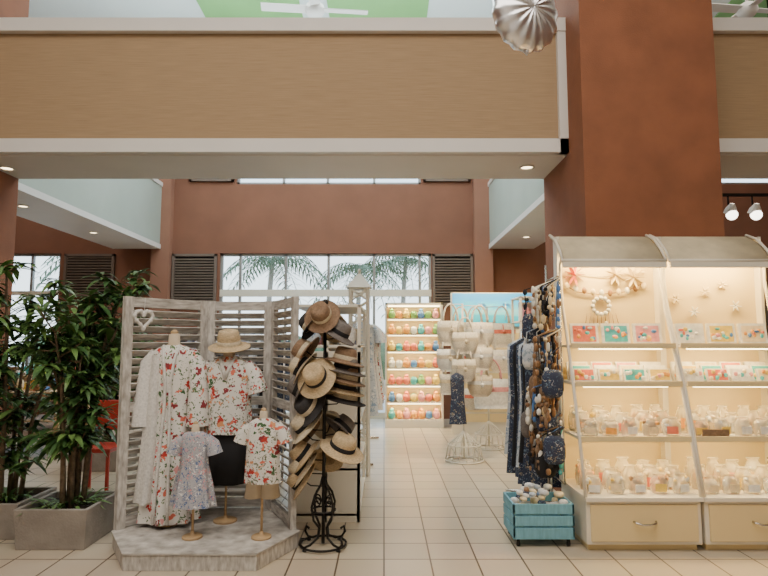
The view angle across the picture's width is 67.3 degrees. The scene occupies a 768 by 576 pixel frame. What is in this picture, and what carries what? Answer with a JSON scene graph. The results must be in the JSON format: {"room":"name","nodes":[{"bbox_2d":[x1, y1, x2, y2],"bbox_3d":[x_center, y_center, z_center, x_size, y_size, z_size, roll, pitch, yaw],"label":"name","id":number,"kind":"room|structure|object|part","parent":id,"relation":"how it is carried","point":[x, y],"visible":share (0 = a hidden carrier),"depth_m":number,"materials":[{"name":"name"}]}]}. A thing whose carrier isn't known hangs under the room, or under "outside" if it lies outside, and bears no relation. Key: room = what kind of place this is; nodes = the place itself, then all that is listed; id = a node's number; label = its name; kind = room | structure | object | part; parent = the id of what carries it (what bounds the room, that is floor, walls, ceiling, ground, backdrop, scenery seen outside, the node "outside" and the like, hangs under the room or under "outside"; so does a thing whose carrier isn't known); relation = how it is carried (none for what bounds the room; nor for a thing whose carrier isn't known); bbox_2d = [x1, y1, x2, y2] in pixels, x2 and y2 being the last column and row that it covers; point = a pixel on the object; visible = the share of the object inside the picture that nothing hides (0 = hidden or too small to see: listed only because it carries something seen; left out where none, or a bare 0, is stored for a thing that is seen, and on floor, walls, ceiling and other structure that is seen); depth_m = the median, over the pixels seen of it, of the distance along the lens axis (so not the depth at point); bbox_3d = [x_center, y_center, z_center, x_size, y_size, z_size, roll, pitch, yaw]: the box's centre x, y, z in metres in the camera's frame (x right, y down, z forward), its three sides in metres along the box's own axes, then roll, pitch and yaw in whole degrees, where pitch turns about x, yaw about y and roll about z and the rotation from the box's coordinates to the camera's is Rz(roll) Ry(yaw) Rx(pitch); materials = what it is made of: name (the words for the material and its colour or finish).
{"room":"gift shop","nodes":[
{"label":"gift shop","id":0,"kind":"room"},
{"bbox_2d":[0,0,29,433],"bbox_3d":[-4.565,-1.227,5.664,1.170,6.500,1.250,0,-5,0],"label":"column","id":1,"kind":"structure","parent":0,"point":[8,8],"depth_m":6.12,"materials":[{"name":"paint"}]},
{"bbox_2d":[17,179,162,248],"bbox_3d":[-4.900,-1.685,8.931,0.940,1.340,5.170,0,-5,0],"label":"beam","id":2,"kind":"structure","parent":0,"point":[125,213],"depth_m":9.31,"materials":[{"name":"paint"}]},
{"bbox_2d":[17,205,29,207],"bbox_3d":[-4.900,-1.108,7.838,0.160,0.012,0.160,0,-5,0],"label":"recessed light","id":3,"kind":"object","parent":2,"relation":"attached to","point":[20,206],"visible":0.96,"depth_m":7.85,"materials":[{"name":"white paint"}]},
{"bbox_2d":[0,34,558,137],"bbox_3d":[-1.120,-1.895,5.933,5.720,1.280,0.800,0,-5,0],"label":"panel","id":4,"kind":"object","parent":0,"point":[52,85],"depth_m":5.53,"materials":[{"name":"beige wood"}]},
{"bbox_2d":[0,17,568,178],"bbox_3d":[-1.117,-1.891,5.922,5.725,1.330,0.900,0,-5,0],"label":"beam","id":5,"kind":"structure","parent":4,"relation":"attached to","point":[32,158],"depth_m":5.53,"materials":[{"name":"wood"},{"name":"white paint"}]},
{"bbox_2d":[0,166,15,170],"bbox_3d":[-3.850,-1.220,5.889,0.160,0.012,0.160,0,-5,0],"label":"recessed light","id":6,"kind":"object","parent":5,"relation":"attached to","point":[5,168],"visible":1,"depth_m":5.90,"materials":[{"name":"white paint"}]},
{"bbox_2d":[519,165,534,169],"bbox_3d":[1.450,-1.223,5.860,0.160,0.012,0.160,0,-5,0],"label":"recessed light","id":7,"kind":"object","parent":5,"relation":"attached to","point":[523,167],"visible":1,"depth_m":5.86,"materials":[{"name":"white paint"}]},
{"bbox_2d":[0,419,767,575],"bbox_3d":[-0.500,1.902,3.689,17.000,0.100,15.700,0,-5,0],"label":"floor","id":8,"kind":"structure","parent":0,"point":[422,513],"depth_m":4.23,"materials":[{"name":"tile"}]},
{"bbox_2d":[8,366,75,426],"bbox_3d":[-5.800,1.869,9.819,1.600,1.110,0.900,0,-5,0],"label":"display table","id":9,"kind":"object","parent":8,"relation":"on","point":[39,416],"visible":0.07,"depth_m":9.62,"materials":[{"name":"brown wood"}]},
{"bbox_2d":[6,378,89,453],"bbox_3d":[-5.000,1.742,7.922,1.600,1.008,0.900,0,-5,0],"label":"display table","id":10,"kind":"object","parent":8,"relation":"on","point":[35,389],"visible":0.07,"depth_m":7.77,"materials":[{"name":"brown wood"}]},
{"bbox_2d":[0,260,111,539],"bbox_3d":[-3.036,0.841,4.747,1.420,2.198,1.222,0,-5,0],"label":"potted tree","id":11,"kind":"object","parent":8,"relation":"on","point":[12,497],"visible":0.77,"depth_m":4.69,"materials":[{"name":"green plant"}]},
{"bbox_3d":[-3.060,1.807,4.652,0.539,0.270,0.539,0,-5,0],"label":"planter","id":12,"kind":"part","parent":11,"relation":"part of","materials":[{"name":"concrete"}]},
{"bbox_2d":[4,268,159,549],"bbox_3d":[-2.443,0.863,4.569,1.008,2.134,1.238,-4,-6,34],"label":"potted tree","id":13,"kind":"object","parent":8,"relation":"on","point":[73,518],"visible":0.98,"depth_m":4.37,"materials":[{"name":"green plant"}]},
{"bbox_3d":[-2.420,1.776,4.434,0.539,0.290,0.539,0,-5,0],"label":"planter","id":14,"kind":"part","parent":13,"relation":"part of","materials":[{"name":"concrete"}]},
{"bbox_2d":[88,400,118,490],"bbox_3d":[-2.850,1.595,5.776,0.400,0.900,0.400,0,-5,0],"label":"chair","id":15,"kind":"object","parent":8,"relation":"on","point":[112,446],"visible":0.15,"depth_m":5.91,"materials":[{"name":"plastic"}]},
{"bbox_2d":[77,314,167,471],"bbox_3d":[-3.260,1.235,7.114,1.305,1.867,0.958,-1,-6,14],"label":"potted tree","id":16,"kind":"object","parent":8,"relation":"on","point":[99,459],"visible":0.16,"depth_m":6.82,"materials":[{"name":"green plant"}]},
{"bbox_3d":[-3.300,2.006,6.943,0.499,0.300,0.499,0,-5,0],"label":"planter","id":17,"kind":"part","parent":16,"relation":"part of","materials":[{"name":"stone"}]},
{"bbox_2d":[111,296,299,570],"bbox_3d":[-1.315,0.991,4.412,1.389,1.850,1.086,0,-5,0],"label":"display screen","id":18,"kind":"object","parent":8,"relation":"on","point":[136,547],"visible":0.61,"depth_m":4.40,"materials":[{"name":"grey wood"}]},
{"bbox_3d":[-1.760,0.951,4.622,0.052,1.732,0.725,-4,-7,39],"label":"panel","id":19,"kind":"part","parent":18,"relation":"part of","materials":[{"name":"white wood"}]},
{"bbox_2d":[131,330,208,526],"bbox_3d":[-1.650,1.064,4.473,0.597,1.480,0.359,0,-5,0],"label":"mannequin","id":20,"kind":"object","parent":18,"relation":"on","point":[171,394],"visible":0.97,"depth_m":4.39},
{"bbox_2d":[167,421,222,540],"bbox_3d":[-1.360,1.366,4.126,0.399,0.814,0.246,0,-5,0],"label":"mannequin","id":21,"kind":"object","parent":18,"relation":"on","point":[193,487],"visible":1,"depth_m":4.09,"materials":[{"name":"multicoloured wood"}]},
{"bbox_2d":[201,329,267,524],"bbox_3d":[-1.230,1.066,4.534,0.633,1.487,0.288,0,-5,0],"label":"mannequin","id":22,"kind":"object","parent":18,"relation":"on","point":[232,380],"visible":0.91,"depth_m":4.47},
{"bbox_3d":[-1.240,0.978,4.910,0.560,1.732,0.052,0,-5,0],"label":"panel","id":23,"kind":"part","parent":18,"relation":"part of","materials":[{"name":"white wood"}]},
{"bbox_2d":[234,408,292,540],"bbox_3d":[-0.870,1.319,4.135,0.422,0.910,0.153,0,-5,0],"label":"mannequin","id":24,"kind":"object","parent":18,"relation":"on","point":[262,436],"visible":1,"depth_m":4.09},
{"bbox_3d":[-0.810,0.951,4.622,0.052,1.732,0.626,3,-6,-26],"label":"panel","id":25,"kind":"part","parent":18,"relation":"part of","materials":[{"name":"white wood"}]},
{"bbox_2d":[178,333,289,484],"bbox_3d":[-1.702,1.286,6.308,1.258,1.613,0.580,0,-5,0],"label":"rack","id":26,"kind":"object","parent":8,"relation":"on","point":[279,395],"visible":0.06,"depth_m":6.26,"materials":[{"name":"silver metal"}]},
{"bbox_2d":[247,341,289,400],"bbox_3d":[-2.300,1.519,8.797,1.828,1.613,0.579,0,-5,0],"label":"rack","id":27,"kind":"object","parent":8,"relation":"on","point":[287,397],"visible":0.02,"depth_m":8.71,"materials":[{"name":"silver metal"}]},
{"bbox_2d":[286,299,365,552],"bbox_3d":[-0.437,0.995,4.354,0.589,1.817,0.496,0,-5,0],"label":"rack","id":28,"kind":"object","parent":8,"relation":"on","point":[313,381],"visible":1,"depth_m":4.28,"materials":[{"name":"metal"}]},
{"bbox_2d":[296,304,365,521],"bbox_3d":[-0.490,1.111,5.561,0.580,1.825,1.320,0,-5,0],"label":"display rack","id":29,"kind":"object","parent":8,"relation":"on","point":[346,483],"visible":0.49,"depth_m":4.86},
{"bbox_2d":[302,328,356,344],"bbox_3d":[-0.485,0.978,5.553,0.477,1.197,1.138,0,-5,0],"label":"goods","id":30,"kind":"object","parent":29,"relation":"in","point":[353,335],"visible":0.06,"depth_m":5.05,"materials":[{"name":"white fabric"}]},
{"bbox_2d":[346,269,371,476],"bbox_3d":[-0.290,0.948,6.691,0.300,2.360,0.300,0,-5,0],"label":"tower","id":31,"kind":"object","parent":8,"relation":"on","point":[359,283],"visible":0.36,"depth_m":6.63,"materials":[{"name":"white metal"}]},
{"bbox_2d":[353,314,386,465],"bbox_3d":[-0.300,1.332,8.111,0.690,1.859,2.030,0,-5,0],"label":"rack","id":32,"kind":"object","parent":8,"relation":"on","point":[377,336],"visible":0.34,"depth_m":7.24,"materials":[{"name":"silver metal"}]},
{"bbox_3d":[-0.305,1.330,8.111,0.400,1.863,2.029,0,-5,1],"label":"rail frame","id":33,"kind":"part","parent":32,"relation":"part of","materials":[{"name":"silver metal"}]},
{"bbox_2d":[385,303,443,427],"bbox_3d":[0.535,1.377,10.417,1.030,2.200,0.400,0,-5,0],"label":"display shelf","id":34,"kind":"object","parent":8,"relation":"on","point":[413,397],"visible":0.99,"depth_m":10.35,"materials":[{"name":"beige laminate"}]},
{"bbox_2d":[436,303,493,464],"bbox_3d":[1.073,1.192,7.377,0.655,1.998,0.581,-3,-6,32],"label":"rack","id":35,"kind":"object","parent":8,"relation":"on","point":[470,338],"visible":0.99,"depth_m":7.27,"materials":[{"name":"fabric"}]},
{"bbox_2d":[449,366,466,424],"bbox_3d":[0.906,1.320,7.200,0.220,0.715,0.320,0,-5,0],"label":"dress","id":36,"kind":"object","parent":35,"relation":"hanging from","point":[457,407],"visible":0.98,"depth_m":7.06,"materials":[{"name":"blue fabric"}]},
{"bbox_2d":[450,293,519,433],"bbox_3d":[1.985,1.238,9.571,1.730,2.320,0.110,0,-5,0],"label":"display shelf","id":37,"kind":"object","parent":8,"relation":"on","point":[476,419],"depth_m":9.43,"materials":[{"name":"paint"}]},
{"bbox_2d":[452,293,531,325],"bbox_3d":[1.985,0.361,9.590,1.690,0.550,0.013,0,-5,0],"label":"poster","id":38,"kind":"object","parent":37,"relation":"attached to","point":[490,299],"visible":0.43,"depth_m":9.59,"materials":[{"name":"blue paper"}]},
{"bbox_2d":[478,302,508,319],"bbox_3d":[2.095,0.386,9.572,1.190,0.300,0.024,0,-5,0],"label":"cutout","id":39,"kind":"object","parent":38,"relation":"attached to","point":[481,302],"visible":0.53,"depth_m":9.58},
{"bbox_2d":[464,306,515,450],"bbox_3d":[1.458,1.264,8.242,0.651,2.015,0.590,3,-6,-31],"label":"rack","id":40,"kind":"object","parent":8,"relation":"on","point":[498,398],"visible":0.62,"depth_m":8.13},
{"bbox_2d":[511,296,531,341],"bbox_3d":[1.985,1.162,7.474,0.530,2.080,0.500,0,-5,0],"label":"open shelf","id":41,"kind":"object","parent":8,"relation":"on","point":[520,299],"visible":0.15,"depth_m":7.61,"materials":[{"name":"white wood"}]},
{"bbox_2d":[518,302,535,338],"bbox_3d":[1.985,1.115,7.404,0.430,1.880,0.249,0,-5,0],"label":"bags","id":42,"kind":"object","parent":41,"relation":"on","point":[529,305],"visible":0.02,"depth_m":7.56,"materials":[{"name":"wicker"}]},
{"bbox_2d":[504,329,560,501],"bbox_3d":[1.420,1.196,5.447,0.450,1.633,0.858,0,-5,0],"label":"rack","id":43,"kind":"object","parent":8,"relation":"on","point":[516,444],"visible":0.26,"depth_m":5.49,"materials":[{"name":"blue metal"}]},
{"bbox_2d":[503,482,574,545],"bbox_3d":[1.175,1.720,4.419,0.450,0.400,0.360,0,-5,0],"label":"trolley","id":44,"kind":"object","parent":8,"relation":"on","point":[537,518],"visible":1,"depth_m":4.25,"materials":[{"name":"teal wood"}]},
{"bbox_2d":[520,265,565,501],"bbox_3d":[1.265,0.859,4.618,0.297,2.150,0.444,0,-5,0],"label":"rack","id":45,"kind":"object","parent":8,"relation":"on","point":[540,423],"visible":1,"depth_m":4.53,"materials":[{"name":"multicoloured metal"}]},
{"bbox_2d":[548,234,703,549],"bbox_3d":[1.858,0.714,4.518,0.897,2.421,0.641,0,-5,0],"label":"display cabinet","id":46,"kind":"object","parent":8,"relation":"on","point":[629,519],"visible":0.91,"depth_m":4.68,"materials":[{"name":"beige laminate"}]},
{"bbox_2d":[564,268,644,286],"bbox_3d":[1.854,-0.098,4.851,0.692,0.211,0.045,0,-5,0],"label":"ornament","id":47,"kind":"object","parent":46,"relation":"attached to","point":[573,272],"visible":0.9,"depth_m":4.85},
{"bbox_2d":[565,282,646,326],"bbox_3d":[1.863,0.176,4.835,0.691,0.457,0.034,0,-5,0],"label":"wreath","id":48,"kind":"object","parent":46,"relation":"attached to","point":[567,286],"visible":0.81,"depth_m":4.84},
{"bbox_2d":[569,323,661,344],"bbox_3d":[1.875,0.373,4.676,0.735,0.172,0.054,0,-5,0],"label":"cards","id":49,"kind":"object","parent":46,"relation":"on","point":[579,332],"visible":0.99,"depth_m":4.67,"materials":[{"name":"multicoloured paper"}]},
{"bbox_2d":[566,362,671,380],"bbox_3d":[1.880,0.672,4.641,0.770,0.151,0.210,0,-5,0],"label":"packs","id":50,"kind":"object","parent":46,"relation":"in","point":[596,371],"visible":0.98,"depth_m":4.57},
{"bbox_2d":[569,409,680,434],"bbox_3d":[1.872,1.030,4.520,0.777,0.211,0.340,0,-5,0],"label":"bags","id":51,"kind":"object","parent":46,"relation":"on","point":[646,424],"visible":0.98,"depth_m":4.47},
{"bbox_2d":[575,464,689,492],"bbox_3d":[1.876,1.424,4.402,0.788,0.212,0.342,0,-5,0],"label":"bags","id":52,"kind":"object","parent":46,"relation":"in","point":[659,484],"visible":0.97,"depth_m":4.37},
{"bbox_3d":[1.875,1.685,4.127,0.175,0.031,0.044,0,-5,0],"label":"handle","id":53,"kind":"part","parent":46,"relation":"part of","materials":[{"name":"silver metal"}]},
{"bbox_2d":[649,234,767,549],"bbox_3d":[2.713,0.714,4.518,0.897,2.421,0.641,0,-5,0],"label":"display cabinet","id":54,"kind":"object","parent":8,"relation":"on","point":[729,520],"visible":0.68,"depth_m":4.75,"materials":[{"name":"beige laminate"}]},
{"bbox_2d":[671,279,741,316],"bbox_3d":[2.700,0.087,4.851,0.601,0.326,0.023,0,-5,0],"label":"starfish ornament","id":55,"kind":"object","parent":54,"relation":"attached to","point":[704,291],"visible":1,"depth_m":4.84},
{"bbox_2d":[702,429,728,435],"bbox_3d":[2.480,1.087,4.322,0.200,0.058,0.030,0,-5,0],"label":"wicker tray","id":56,"kind":"object","parent":54,"relation":"on","point":[705,432],"visible":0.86,"depth_m":4.31,"materials":[{"name":"brown wicker"}]},
{"bbox_2d":[669,362,767,380],"bbox_3d":[2.735,0.672,4.641,0.770,0.151,0.211,0,-5,0],"label":"packs","id":57,"kind":"object","parent":54,"relation":"in","point":[700,371],"visible":0.96,"depth_m":4.57},
{"bbox_2d":[673,323,767,344],"bbox_3d":[2.730,0.373,4.676,0.735,0.172,0.053,0,-5,0],"label":"cards","id":58,"kind":"object","parent":54,"relation":"on","point":[685,332],"visible":0.98,"depth_m":4.67,"materials":[{"name":"multicoloured paper"}]},
{"bbox_2d":[677,411,767,434],"bbox_3d":[2.731,1.034,4.519,0.787,0.200,0.336,0,-5,0],"label":"bags","id":59,"kind":"object","parent":54,"relation":"on","point":[722,421],"visible":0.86,"depth_m":4.48},
{"bbox_2d":[684,462,767,492],"bbox_3d":[2.731,1.423,4.402,0.784,0.213,0.342,0,-5,0],"label":"bags","id":60,"kind":"object","parent":54,"relation":"in","point":[753,479],"visible":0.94,"depth_m":4.38},
{"bbox_3d":[2.730,1.685,4.127,0.175,0.031,0.044,0,-5,0],"label":"handle","id":61,"kind":"part","parent":54,"relation":"part of","materials":[{"name":"silver metal"}]},
{"bbox_2d":[764,300,767,336],"bbox_3d":[3.975,1.162,7.072,1.250,2.005,0.500,0,-5,0],"label":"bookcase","id":62,"kind":"object","parent":8,"relation":"on","point":[766,307],"visible":0.02,"depth_m":6.90,"materials":[{"name":"brown wood"}]},
{"bbox_2d":[7,179,767,418],"bbox_3d":[-0.500,-0.669,11.623,17.000,6.500,0.380,0,-5,0],"label":"wall","id":63,"kind":"structure","parent":0,"point":[218,218],"depth_m":11.66,"materials":[{"name":"paint"}]},
{"bbox_2d":[12,254,60,365],"bbox_3d":[-7.125,0.492,11.585,1.250,2.380,0.080,0,-5,0],"label":"window","id":64,"kind":"structure","parent":63,"relation":"in","point":[33,256],"depth_m":11.63,"materials":[{"name":"metal"}]},
{"bbox_2d":[62,254,115,296],"bbox_3d":[-5.900,-0.255,11.540,1.000,0.860,0.060,0,-5,0],"label":"louvered shutter","id":65,"kind":"object","parent":63,"relation":"attached to","point":[76,266],"visible":0.73,"depth_m":11.54,"materials":[{"name":"dark brown wood"}]},
{"bbox_2d":[171,254,216,300],"bbox_3d":[-3.795,-0.156,11.531,0.890,1.060,0.060,0,-5,0],"label":"louvered shutter","id":66,"kind":"object","parent":63,"relation":"attached to","point":[193,276],"visible":0.86,"depth_m":11.53,"materials":[{"name":"brown wood"}]},
{"bbox_2d":[189,179,233,181],"bbox_3d":[-3.500,-2.590,11.759,0.900,0.850,0.060,0,-5,0],"label":"louvered shutter","id":67,"kind":"object","parent":63,"relation":"attached to","point":[190,180],"visible":0.09,"depth_m":11.69,"materials":[{"name":"brown wood"}]},
{"bbox_2d":[219,254,430,418],"bbox_3d":[-1.175,0.940,11.543,4.250,3.280,0.080,0,-5,0],"label":"window","id":68,"kind":"structure","parent":63,"relation":"in","point":[239,293],"depth_m":11.58,"materials":[{"name":"metal"}]},
{"bbox_2d":[237,179,420,183],"bbox_3d":[-1.125,-2.703,11.889,3.750,1.200,0.070,0,-5,0],"label":"window","id":69,"kind":"structure","parent":63,"relation":"in","point":[238,180],"depth_m":11.80,"materials":[{"name":"metal"}]},
{"bbox_2d":[423,179,469,181],"bbox_3d":[1.275,-2.590,11.759,0.950,0.850,0.060,0,-5,0],"label":"louvered shutter","id":70,"kind":"object","parent":63,"relation":"attached to","point":[424,180],"visible":0.1,"depth_m":11.69,"materials":[{"name":"brown wood"}]},
{"bbox_2d":[432,254,472,306],"bbox_3d":[1.375,-0.156,11.531,0.810,1.060,0.060,0,-5,0],"label":"louvered shutter","id":71,"kind":"object","parent":63,"relation":"attached to","point":[451,273],"visible":0.76,"depth_m":11.53,"materials":[{"name":"brown wood"}]},
{"bbox_2d":[722,182,767,183],"bbox_3d":[6.750,-2.703,11.889,2.500,1.200,0.070,0,-5,0],"label":"window","id":72,"kind":"structure","parent":63,"relation":"in","point":[722,182],"depth_m":11.80,"materials":[{"name":"metal"}]},
{"bbox_2d":[29,0,767,16],"bbox_3d":[-0.500,-4.659,4.303,17.000,0.120,15.700,0,-5,0],"label":"ceiling","id":73,"kind":"structure","parent":0,"point":[37,8],"depth_m":8.65,"materials":[{"name":"paint"}]},
{"bbox_2d":[261,0,367,16],"bbox_3d":[-0.940,-3.984,7.866,1.447,0.600,1.447,0,-5,0],"label":"ceiling fan","id":74,"kind":"object","parent":73,"relation":"hanging from","point":[313,8],"depth_m":7.80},
{"bbox_2d":[492,0,557,55],"bbox_3d":[0.981,-3.019,4.149,0.416,3.176,1.040,-1,-5,13],"label":"foil balloon","id":75,"kind":"object","parent":73,"relation":"hanging from","point":[528,26],"visible":1,"depth_m":3.59,"materials":[{"name":"silver metal"}]},
{"bbox_2d":[712,0,767,16],"bbox_3d":[4.940,-3.984,7.866,1.447,0.600,1.447,0,-5,0],"label":"ceiling fan","id":76,"kind":"object","parent":73,"relation":"hanging from","point":[748,8],"depth_m":7.79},
{"bbox_2d":[722,0,767,219],"bbox_3d":[5.000,-2.592,8.228,1.400,3.305,0.188,0,-5,0],"label":"track spotlights","id":77,"kind":"object","parent":73,"relation":"hanging from","point":[755,211],"visible":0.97,"depth_m":8.06,"materials":[{"name":"metal"}]},
{"bbox_2d":[488,179,544,248],"bbox_3d":[2.525,-1.685,8.931,0.890,1.340,5.170,0,-5,0],"label":"beam","id":78,"kind":"structure","parent":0,"point":[516,206],"depth_m":9.73,"materials":[{"name":"paint"}]},
{"bbox_2d":[544,0,724,490],"bbox_3d":[2.335,-1.227,5.664,1.190,6.500,1.250,0,-5,0],"label":"column","id":79,"kind":"structure","parent":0,"point":[642,158],"depth_m":5.08,"materials":[{"name":"paint"}]},
{"bbox_2d":[713,34,767,137],"bbox_3d":[5.465,-1.895,5.933,5.070,1.280,0.800,0,-5,0],"label":"panel","id":80,"kind":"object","parent":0,"point":[741,60],"depth_m":5.54,"materials":[{"name":"beige wood"}]},
{"bbox_2d":[712,17,767,178],"bbox_3d":[5.465,-1.891,5.922,5.070,1.330,0.900,0,-5,0],"label":"trim","id":81,"kind":"structure","parent":80,"relation":"attached to","point":[740,158],"depth_m":5.53,"materials":[{"name":"light wood veneer"},{"name":"white paint"}]},
{"label":"outside","id":82,"kind":"structure","parent":0,"visible":0},
{"bbox_2d":[8,362,384,411],"bbox_3d":[0.000,4.906,35.547,60.000,0.100,48.300,0,-5,0],"label":"ground","id":83,"kind":"structure","parent":82,"point":[383,410],"depth_m":14.10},
{"bbox_2d":[34,257,59,290],"bbox_3d":[-9.514,0.972,18.995,3.890,4.714,3.865,0,-5,0],"label":"palm tree","id":84,"kind":"object","parent":83,"relation":"on","point":[56,267],"visible":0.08,"depth_m":18.32,"materials":[{"name":"green plant"}]},
{"bbox_2d":[30,334,384,379],"bbox_3d":[-2.125,3.134,23.815,25.118,2.560,1.744,0,-5,0],"label":"hedge","id":85,"kind":"object","parent":83,"relation":"on","point":[382,351],"visible":0.02,"depth_m":23.36,"materials":[{"name":"green plant"}]},
{"bbox_2d":[224,257,333,309],"bbox_3d":[-3.545,0.999,18.948,3.575,4.652,3.726,-3,-6,29],"label":"palm tree","id":86,"kind":"object","parent":83,"relation":"on","point":[266,262],"visible":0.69,"depth_m":19.05,"materials":[{"name":"green plant"}]},
{"bbox_2d":[308,260,411,319],"bbox_3d":[-0.799,1.203,20.006,3.600,4.442,4.160,0,-5,0],"label":"palm tree","id":87,"kind":"object","parent":83,"relation":"on","point":[364,267],"visible":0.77,"depth_m":19.88,"materials":[{"name":"green plant"}]},
{"bbox_2d":[358,257,428,302],"bbox_3d":[0.740,1.064,21.082,3.579,4.920,3.972,0,-5,0],"label":"palm tree","id":88,"kind":"object","parent":83,"relation":"on","point":[413,261],"visible":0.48,"depth_m":20.97,"materials":[{"name":"green plant"}]}
]}

